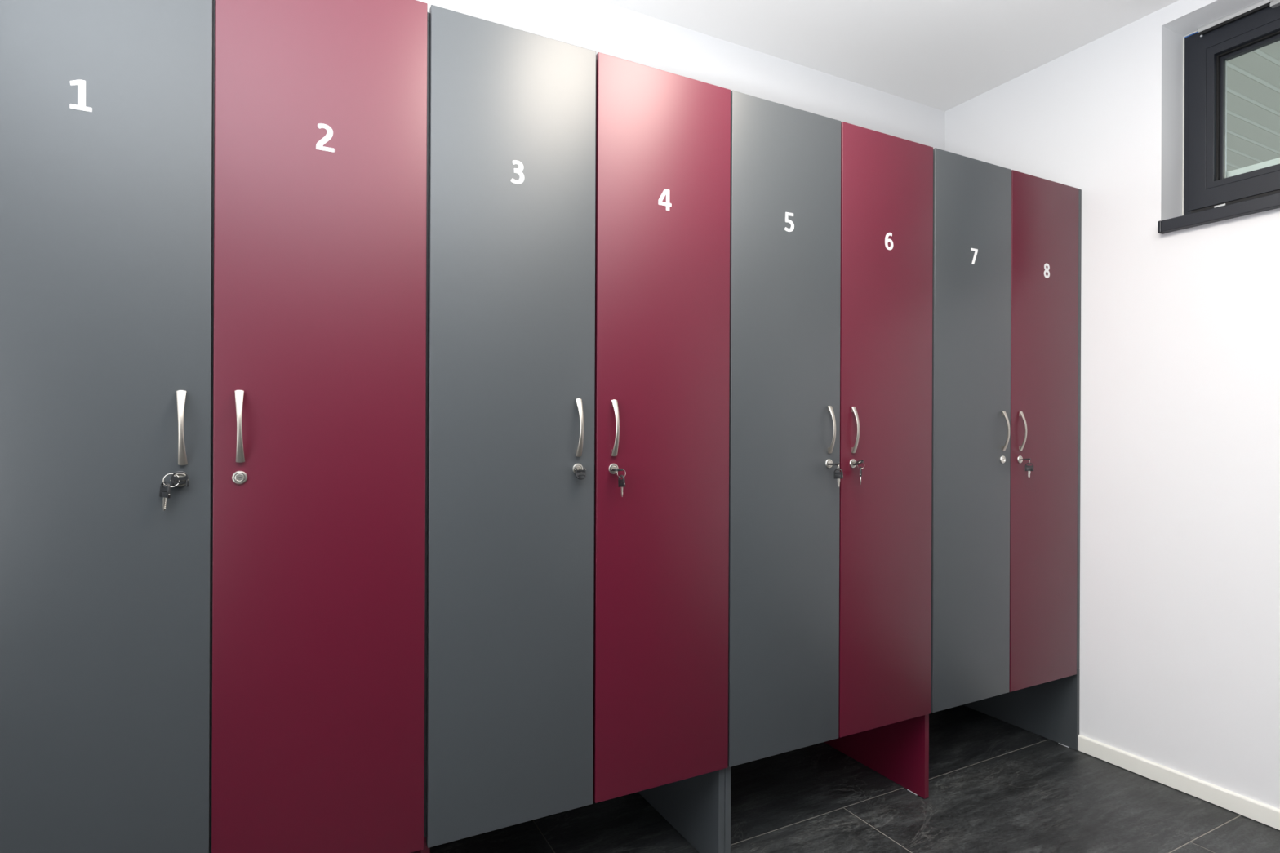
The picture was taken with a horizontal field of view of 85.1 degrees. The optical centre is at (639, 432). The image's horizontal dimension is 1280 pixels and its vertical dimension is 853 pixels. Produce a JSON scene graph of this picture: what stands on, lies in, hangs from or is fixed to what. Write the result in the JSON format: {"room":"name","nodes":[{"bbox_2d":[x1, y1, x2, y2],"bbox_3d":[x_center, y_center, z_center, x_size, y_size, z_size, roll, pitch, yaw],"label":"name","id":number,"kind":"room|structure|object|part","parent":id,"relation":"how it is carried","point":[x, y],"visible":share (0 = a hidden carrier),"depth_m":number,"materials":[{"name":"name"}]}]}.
{"room":"changing room","nodes":[
{"label":"changing room","id":0,"kind":"room"},
{"bbox_2d":[416,0,944,150],"bbox_3d":[-0.775,-0.167,2.128,5.117,2.824,0.150,0,0,-28],"label":"wall","id":1,"kind":"structure","parent":0,"point":[600,26],"depth_m":2.58,"materials":[{"name":"white paint"}]},
{"bbox_2d":[430,705,1279,852],"bbox_3d":[0.123,1.223,0.421,5.017,0.050,3.912,0,0,-28],"label":"floor","id":2,"kind":"structure","parent":0,"point":[996,785],"depth_m":2.19,"materials":[{"name":"grey tile"}]},
{"bbox_2d":[0,0,730,852],"bbox_3d":[-0.599,0.130,1.775,1.601,2.130,0.637,0,0,-28],"label":"lockers","id":3,"kind":"object","parent":2,"relation":"on","point":[378,277],"visible":1,"depth_m":1.44,"materials":[{"name":"grey laminate"}]},
{"bbox_3d":[-0.997,-0.017,1.244,0.394,1.839,0.019,0,0,-28],"label":"door","id":4,"kind":"part","parent":3,"relation":"part of","materials":[{"name":"grey laminate"}]},
{"bbox_2d":[159,471,188,511],"bbox_3d":[-0.861,0.107,1.287,0.046,0.072,0.026,0,0,-28],"label":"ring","id":5,"kind":"object","parent":3,"relation":"attached to","point":[165,492],"visible":1,"depth_m":1.28,"materials":[{"name":"black plastic"}]},
{"bbox_3d":[-0.873,0.126,1.280,0.028,0.033,0.003,0,0,27],"label":"blade","id":6,"kind":"part","parent":5,"relation":"part of","materials":[{"name":"silver metal"}]},
{"bbox_3d":[-0.852,-0.010,1.295,0.016,0.140,0.027,-1,1,-28],"label":"handle","id":7,"kind":"part","parent":3,"relation":"part of","materials":[{"name":"silver metal"}]},
{"bbox_3d":[-0.769,-0.013,1.339,0.016,0.140,0.027,-1,1,-28],"label":"handle","id":8,"kind":"part","parent":3,"relation":"part of","materials":[{"name":"silver metal"}]},
{"bbox_3d":[-0.644,-0.015,1.431,0.395,1.839,0.019,0,0,-28],"label":"door","id":9,"kind":"part","parent":3,"relation":"part of","materials":[{"name":"red laminate"}]},
{"bbox_3d":[-0.610,1.042,1.795,0.020,0.301,0.581,0,0,-28],"label":"foot panel","id":10,"kind":"part","parent":3,"relation":"part of","materials":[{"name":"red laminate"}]},
{"bbox_3d":[-0.611,0.881,1.793,1.561,0.020,0.583,0,0,-28],"label":"panel","id":11,"kind":"part","parent":3,"relation":"part of","materials":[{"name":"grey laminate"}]},
{"bbox_3d":[-0.289,-0.014,1.619,0.394,1.839,0.019,0,0,-28],"label":"door","id":12,"kind":"part","parent":3,"relation":"part of","materials":[{"name":"grey laminate"}]},
{"bbox_3d":[-0.144,-0.013,1.670,0.016,0.140,0.027,0,0,-28],"label":"handle","id":13,"kind":"part","parent":3,"relation":"part of","materials":[{"name":"silver metal"}]},
{"bbox_2d":[574,467,586,479],"bbox_3d":[-0.144,0.097,1.671,0.029,0.029,0.019,0,0,-28],"label":"key","id":14,"kind":"object","parent":3,"relation":"attached to","point":[584,473],"visible":1,"depth_m":1.67,"materials":[{"name":"black plastic"}]},
{"bbox_3d":[-0.059,-0.013,1.714,0.016,0.140,0.027,0,0,-28],"label":"handle","id":15,"kind":"part","parent":3,"relation":"part of","materials":[{"name":"silver metal"}]},
{"bbox_2d":[609,468,626,497],"bbox_3d":[-0.053,0.122,1.705,0.031,0.069,0.044,0,0,-28],"label":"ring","id":16,"kind":"object","parent":3,"relation":"attached to","point":[620,484],"visible":1,"depth_m":1.70,"materials":[{"name":"black plastic"}]},
{"bbox_3d":[0.064,-0.012,1.806,0.394,1.839,0.019,0,0,-28],"label":"door","id":17,"kind":"part","parent":3,"relation":"part of","materials":[{"name":"red laminate"}]},
{"bbox_3d":[0.087,1.045,2.163,0.020,0.301,0.583,0,0,-28],"label":"foot panel","id":18,"kind":"part","parent":3,"relation":"part of","materials":[{"name":"grey laminate"}]},
{"bbox_2d":[724,90,1081,852],"bbox_3d":[0.823,0.136,2.527,1.615,2.130,0.637,0,0,-28],"label":"lockers","id":19,"kind":"object","parent":2,"relation":"on","point":[909,310],"visible":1,"depth_m":2.19,"materials":[{"name":"grey laminate"}]},
{"bbox_3d":[0.105,1.045,2.173,0.019,0.301,0.583,0,0,-28],"label":"foot panel","id":20,"kind":"part","parent":19,"relation":"part of","materials":[{"name":"grey laminate"}]},
{"bbox_3d":[0.417,-0.011,1.993,0.395,1.839,0.019,0,0,-28],"label":"door","id":21,"kind":"part","parent":19,"relation":"part of","materials":[{"name":"grey laminate"}]},
{"bbox_3d":[0.564,-0.010,2.044,0.016,0.140,0.027,0,0,-28],"label":"handle","id":22,"kind":"part","parent":19,"relation":"part of","materials":[{"name":"silver metal"}]},
{"bbox_2d":[827,462,843,487],"bbox_3d":[0.568,0.123,2.034,0.028,0.069,0.043,0,0,-28],"label":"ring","id":23,"kind":"object","parent":19,"relation":"attached to","point":[838,477],"visible":1,"depth_m":2.03,"materials":[{"name":"black plastic"}]},
{"bbox_3d":[0.578,0.141,2.031,0.028,0.034,0.003,0,0,41],"label":"blade","id":24,"kind":"part","parent":23,"relation":"part of","materials":[{"name":"silver metal"}]},
{"bbox_3d":[0.646,-0.010,2.088,0.016,0.140,0.027,0,0,-28],"label":"handle","id":25,"kind":"part","parent":19,"relation":"part of","materials":[{"name":"silver metal"}]},
{"bbox_2d":[852,460,864,484],"bbox_3d":[0.652,0.117,2.081,0.028,0.073,0.038,0,0,-28],"label":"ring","id":26,"kind":"object","parent":19,"relation":"attached to","point":[859,462],"visible":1,"depth_m":2.07,"materials":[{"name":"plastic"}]},
{"bbox_3d":[0.806,1.048,2.545,0.020,0.301,0.581,0,0,-28],"label":"foot panel","id":27,"kind":"part","parent":19,"relation":"part of","materials":[{"name":"red laminate"}]},
{"bbox_3d":[0.770,-0.009,2.180,0.394,1.839,0.019,0,0,-28],"label":"door","id":28,"kind":"part","parent":19,"relation":"part of","materials":[{"name":"red laminate"}]},
{"bbox_3d":[1.126,-0.008,2.368,0.392,1.839,0.019,0,0,-28],"label":"door","id":29,"kind":"part","parent":19,"relation":"part of","materials":[{"name":"grey laminate"}]},
{"bbox_3d":[1.270,-0.007,2.418,0.016,0.140,0.027,0,0,-28],"label":"handle","id":30,"kind":"part","parent":19,"relation":"part of","materials":[{"name":"silver metal"}]},
{"bbox_3d":[1.521,1.047,2.910,0.015,0.308,0.604,0,0,-28],"label":"foot panel","id":31,"kind":"part","parent":19,"relation":"part of","materials":[{"name":"grey laminate"}]},
{"bbox_3d":[1.354,-0.007,2.462,0.016,0.140,0.027,0,0,-28],"label":"handle","id":32,"kind":"part","parent":19,"relation":"part of","materials":[{"name":"silver metal"}]},
{"bbox_2d":[1019,457,1034,478],"bbox_3d":[1.360,0.123,2.455,0.031,0.070,0.040,0,0,-28],"label":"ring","id":33,"kind":"object","parent":19,"relation":"attached to","point":[1028,468],"visible":1,"depth_m":2.45,"materials":[{"name":"black plastic"}]},
{"bbox_3d":[1.478,-0.006,2.554,0.397,1.839,0.019,0,0,-28],"label":"door","id":34,"kind":"part","parent":19,"relation":"part of","materials":[{"name":"red laminate"}]},
{"bbox_3d":[1.525,-0.016,2.910,0.017,1.817,0.604,0,0,-28],"label":"panel","id":35,"kind":"part","parent":19,"relation":"part of","materials":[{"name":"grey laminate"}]},
{"bbox_2d":[600,0,1178,111],"bbox_3d":[0.209,-1.550,0.461,5.287,0.150,4.012,0,0,-28],"label":"ceiling","id":36,"kind":"structure","parent":0,"point":[941,55],"depth_m":2.56,"materials":[{"name":"white paint"}]},
{"bbox_2d":[944,0,1279,808],"bbox_3d":[2.390,-0.104,1.618,0.300,2.724,4.012,0,0,-28],"label":"wall","id":37,"kind":"structure","parent":0,"point":[1180,657],"depth_m":2.42,"materials":[{"name":"white paint"}]},
{"bbox_2d":[1078,734,1279,830],"bbox_3d":[2.390,1.177,1.274,0.012,0.058,3.098,0,0,-28],"label":"baseboard","id":38,"kind":"structure","parent":37,"relation":"attached to","point":[1269,815],"depth_m":2.33,"materials":[{"name":"white paint"}]},
{"bbox_2d":[1157,0,1279,234],"bbox_3d":[2.217,-1.046,2.072,0.473,0.723,1.280,0,0,-28],"label":"window","id":39,"kind":"structure","parent":37,"relation":"in","point":[1211,193],"depth_m":2.40,"materials":[{"name":"black plastic"}]},
{"bbox_3d":[1.979,-0.776,2.379,0.004,0.006,0.032,0,0,-28],"label":"striker plate","id":40,"kind":"part","parent":39,"relation":"part of","materials":[{"name":"silver metal"}]},
{"bbox_3d":[2.112,-0.706,1.946,0.172,0.039,1.082,0,0,-28],"label":"sill","id":41,"kind":"part","parent":39,"relation":"part of","materials":[{"name":"black"}]},
{"bbox_3d":[2.214,-1.061,2.016,0.070,0.687,1.077,0,0,-28],"label":"frame","id":42,"kind":"part","parent":39,"relation":"part of","materials":[{"name":"black"}]},
{"bbox_3d":[2.184,-1.399,1.980,0.020,0.016,1.010,0,0,-28],"label":"opener rail","id":43,"kind":"part","parent":39,"relation":"part of","materials":[{"name":"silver metal"}]},
{"bbox_3d":[2.208,-1.085,2.013,0.064,0.608,1.044,0,0,-28],"label":"sash","id":44,"kind":"part","parent":39,"relation":"part of","materials":[{"name":"black"}]},
{"bbox_3d":[2.320,-0.864,2.127,0.238,0.082,1.280,0,0,-28],"label":"sill","id":45,"kind":"part","parent":39,"relation":"part of","materials":[{"name":"white metal"}]},
{"label":"outside","id":46,"kind":"structure","parent":0,"visible":0},
{"bbox_2d":[1226,40,1279,172],"bbox_3d":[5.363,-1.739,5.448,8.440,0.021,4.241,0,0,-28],"label":"window pane","id":47,"kind":"structure","parent":46,"point":[1253,77],"depth_m":3.73,"materials":[{"name":"glass"}]}
]}

